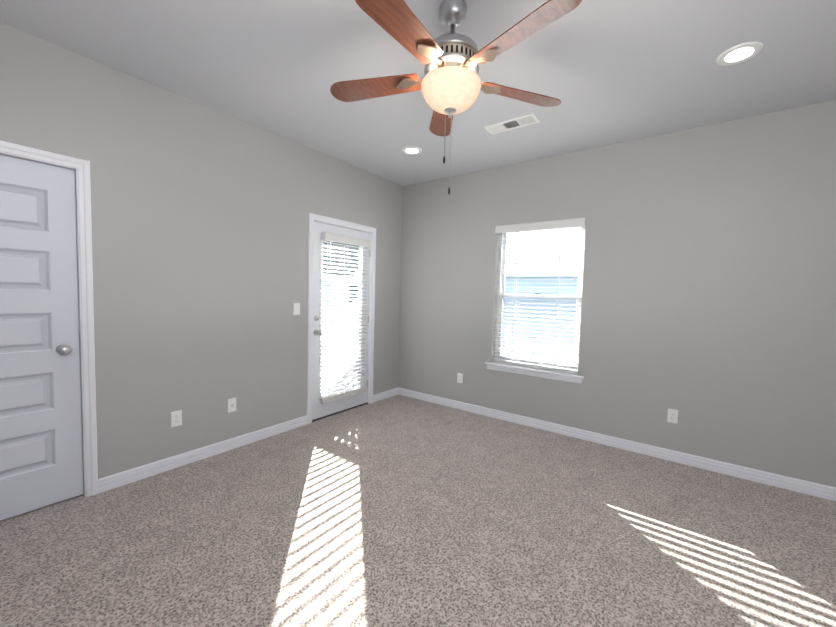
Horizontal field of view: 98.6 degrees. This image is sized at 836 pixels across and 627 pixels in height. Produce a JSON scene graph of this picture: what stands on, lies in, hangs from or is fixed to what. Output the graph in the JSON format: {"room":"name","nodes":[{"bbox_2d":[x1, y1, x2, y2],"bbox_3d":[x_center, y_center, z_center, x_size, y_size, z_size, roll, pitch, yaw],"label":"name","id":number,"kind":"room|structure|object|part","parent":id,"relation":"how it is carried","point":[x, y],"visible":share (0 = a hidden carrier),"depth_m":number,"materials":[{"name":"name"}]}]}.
{"room":"empty bedroom","nodes":[
{"label":"empty bedroom","id":0,"kind":"room"},
{"bbox_2d":[0,22,402,478],"bbox_3d":[-1.598,-0.224,2.980,0.150,2.720,4.700,4,4,36],"label":"wall","id":1,"kind":"structure","parent":0,"point":[199,215],"depth_m":2.68,"materials":[{"name":"grey paint"}]},
{"bbox_2d":[0,155,82,520],"bbox_3d":[-2.320,0.154,1.922,0.106,2.024,0.756,4,4,36],"label":"closet door","id":2,"kind":"structure","parent":1,"relation":"in","point":[41,463],"depth_m":2.10,"materials":[{"name":"white paint"}]},
{"bbox_2d":[0,140,97,496],"bbox_3d":[-2.366,0.124,1.955,0.168,2.102,0.886,4,4,36],"label":"door frame","id":3,"kind":"structure","parent":1,"relation":"attached to","point":[80,168],"depth_m":2.22,"materials":[{"name":"white paint"}]},
{"bbox_2d":[171,410,181,427],"bbox_3d":[-1.795,0.782,2.672,0.008,0.115,0.070,4,4,36],"label":"electrical outlet","id":4,"kind":"object","parent":1,"relation":"attached to","point":[176,418],"visible":1,"depth_m":2.67,"materials":[{"name":"white plastic"}]},
{"bbox_2d":[98,415,306,493],"bbox_3d":[-1.593,1.094,2.970,0.015,0.090,1.606,4,4,36],"label":"baseboard","id":5,"kind":"structure","parent":1,"relation":"attached to","point":[113,481],"depth_m":2.76,"materials":[{"name":"white paint"}]},
{"bbox_2d":[228,398,235,412],"bbox_3d":[-1.550,0.766,2.999,0.015,0.115,0.070,4,4,36],"label":"outlet","id":6,"kind":"object","parent":1,"relation":"attached to","point":[231,404],"visible":1,"depth_m":3.00,"materials":[{"name":"white plastic"}]},
{"bbox_2d":[293,303,299,314],"bbox_3d":[-1.163,-0.044,3.453,0.010,0.115,0.070,4,4,36],"label":"light switch","id":7,"kind":"object","parent":1,"relation":"attached to","point":[296,309],"visible":1,"depth_m":3.45,"materials":[{"name":"white plastic"}]},
{"bbox_2d":[312,402,367,421],"bbox_3d":[-0.916,1.090,4.059,0.176,0.011,0.825,4,4,36],"label":"patio door threshold sill","id":8,"kind":"object","parent":1,"relation":"attached to","point":[338,412],"visible":0.21,"depth_m":3.96,"materials":[{"name":"silver metal"}]},
{"bbox_2d":[312,221,370,419],"bbox_3d":[-0.823,0.077,3.958,0.124,2.025,0.830,4,4,36],"label":"patio door","id":9,"kind":"structure","parent":1,"relation":"in","point":[319,409],"depth_m":3.80,"materials":[{"name":"white paint"}]},
{"bbox_2d":[319,232,370,403],"bbox_3d":[-0.788,0.048,3.925,0.074,1.758,0.647,4,4,36],"label":"door blind","id":10,"kind":"object","parent":9,"relation":"attached to","point":[345,392],"visible":0.96,"depth_m":3.90,"materials":[{"name":"white plastic"}]},
{"bbox_2d":[307,213,375,423],"bbox_3d":[-0.867,0.048,3.984,0.168,2.102,0.949,4,4,36],"label":"door frame","id":11,"kind":"structure","parent":1,"relation":"attached to","point":[312,217],"depth_m":3.75,"materials":[{"name":"white paint"}]},
{"bbox_2d":[373,387,397,402],"bbox_3d":[-0.412,1.034,4.569,0.015,0.090,0.473,4,4,36],"label":"baseboard","id":12,"kind":"structure","parent":1,"relation":"attached to","point":[386,394],"depth_m":4.56,"materials":[{"name":"white paint"}]},
{"bbox_2d":[0,395,835,626],"bbox_3d":[0.475,1.338,1.508,5.400,0.120,4.700,4,4,36],"label":"floor","id":13,"kind":"structure","parent":0,"point":[399,511],"depth_m":1.97,"materials":[{"name":"carpet"}]},
{"bbox_2d":[0,0,835,185],"bbox_3d":[0.550,-1.496,1.346,5.400,0.120,4.700,4,4,36],"label":"ceiling","id":14,"kind":"structure","parent":0,"point":[607,72],"depth_m":2.16,"materials":[{"name":"grey paint"}]},
{"bbox_2d":[402,146,421,154],"bbox_3d":[-0.057,-1.570,3.471,0.196,0.008,0.196,4,4,36],"label":"recessed light","id":15,"kind":"object","parent":14,"relation":"in","point":[411,150],"visible":1,"depth_m":3.46,"materials":[{"name":"white plastic"}]},
{"bbox_2d":[330,0,581,193],"bbox_3d":[0.137,-1.026,1.709,1.236,0.883,1.197,4,4,36],"label":"ceiling fan","id":16,"kind":"object","parent":14,"relation":"hanging from","point":[449,84],"visible":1,"depth_m":1.64,"materials":[{"name":"brown wood"}]},
{"bbox_3d":[0.159,-1.053,1.751,0.292,0.124,0.292,4,4,36],"label":"lamp shade","id":17,"kind":"part","parent":16,"relation":"part of","materials":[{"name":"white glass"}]},
{"bbox_2d":[484,113,539,134],"bbox_3d":[0.750,-1.515,2.883,0.410,0.009,0.156,4,4,36],"label":"ceiling vent","id":18,"kind":"object","parent":14,"relation":"in","point":[518,122],"visible":1,"depth_m":2.87,"materials":[{"name":"white plastic"}]},
{"bbox_2d":[716,41,763,65],"bbox_3d":[1.782,-1.437,1.993,0.196,0.008,0.196,4,4,36],"label":"recessed light","id":19,"kind":"object","parent":14,"relation":"in","point":[739,53],"visible":1,"depth_m":1.98,"materials":[{"name":"white plastic"}]},
{"bbox_2d":[398,100,835,487],"bbox_3d":[1.864,-0.148,3.256,5.400,2.720,0.150,4,4,36],"label":"wall","id":20,"kind":"structure","parent":0,"point":[708,309],"depth_m":2.98,"materials":[{"name":"grey paint"}]},
{"bbox_2d":[457,373,462,382],"bbox_3d":[0.490,0.757,4.206,0.070,0.115,0.008,4,4,36],"label":"electrical outlet","id":21,"kind":"object","parent":20,"relation":"attached to","point":[459,377],"visible":1,"depth_m":4.20,"materials":[{"name":"white plastic"}]},
{"bbox_2d":[485,226,585,383],"bbox_3d":[1.223,-0.142,3.713,1.010,1.572,0.196,4,4,36],"label":"window unit","id":22,"kind":"structure","parent":20,"relation":"in","point":[501,291],"depth_m":3.72,"materials":[{"name":"white plastic"}]},
{"bbox_2d":[493,217,585,373],"bbox_3d":[1.203,-0.182,3.683,0.896,1.485,0.091,4,4,36],"label":"window blind","id":23,"kind":"object","parent":22,"relation":"attached to","point":[554,224],"visible":0.9,"depth_m":3.65,"materials":[{"name":"white plastic"}]},
{"bbox_2d":[398,387,835,500],"bbox_3d":[1.300,1.134,3.618,3.906,0.090,0.015,4,4,36],"label":"baseboard","id":24,"kind":"structure","parent":20,"relation":"attached to","point":[789,483],"depth_m":3.09,"materials":[{"name":"white paint"}]},
{"bbox_2d":[667,409,677,423],"bbox_3d":[2.127,0.858,3.001,0.070,0.115,0.008,4,4,36],"label":"electrical outlet","id":25,"kind":"object","parent":20,"relation":"attached to","point":[672,416],"visible":1,"depth_m":3.00,"materials":[{"name":"white plastic"}]},
{"label":"outside","id":26,"kind":"structure","parent":0,"visible":0},
{"bbox_3d":[-1.734,3.630,13.673,100.000,0.200,100.000,4,4,36],"label":"ground","id":27,"kind":"structure","parent":26,"visible":0},
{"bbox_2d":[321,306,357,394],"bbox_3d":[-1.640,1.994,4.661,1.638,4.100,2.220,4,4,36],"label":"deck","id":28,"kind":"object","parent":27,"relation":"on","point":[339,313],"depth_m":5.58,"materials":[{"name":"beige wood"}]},
{"bbox_2d":[322,240,358,302],"bbox_3d":[-6.513,-0.546,18.601,8.720,7.320,10.200,4,4,36],"label":"house","id":29,"kind":"structure","parent":27,"relation":"on","point":[341,262],"depth_m":16.50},
{"bbox_2d":[327,297,576,364],"bbox_3d":[2.787,1.844,7.400,13.500,4.320,2.990,4,4,36],"label":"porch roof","id":30,"kind":"structure","parent":27,"relation":"on","point":[540,305],"depth_m":7.57,"materials":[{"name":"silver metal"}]},
{"bbox_2d":[355,250,579,294],"bbox_3d":[5.060,1.021,10.411,14.200,5.740,5.320,4,4,36],"label":"house","id":31,"kind":"structure","parent":27,"relation":"on","point":[565,277],"depth_m":8.97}
]}

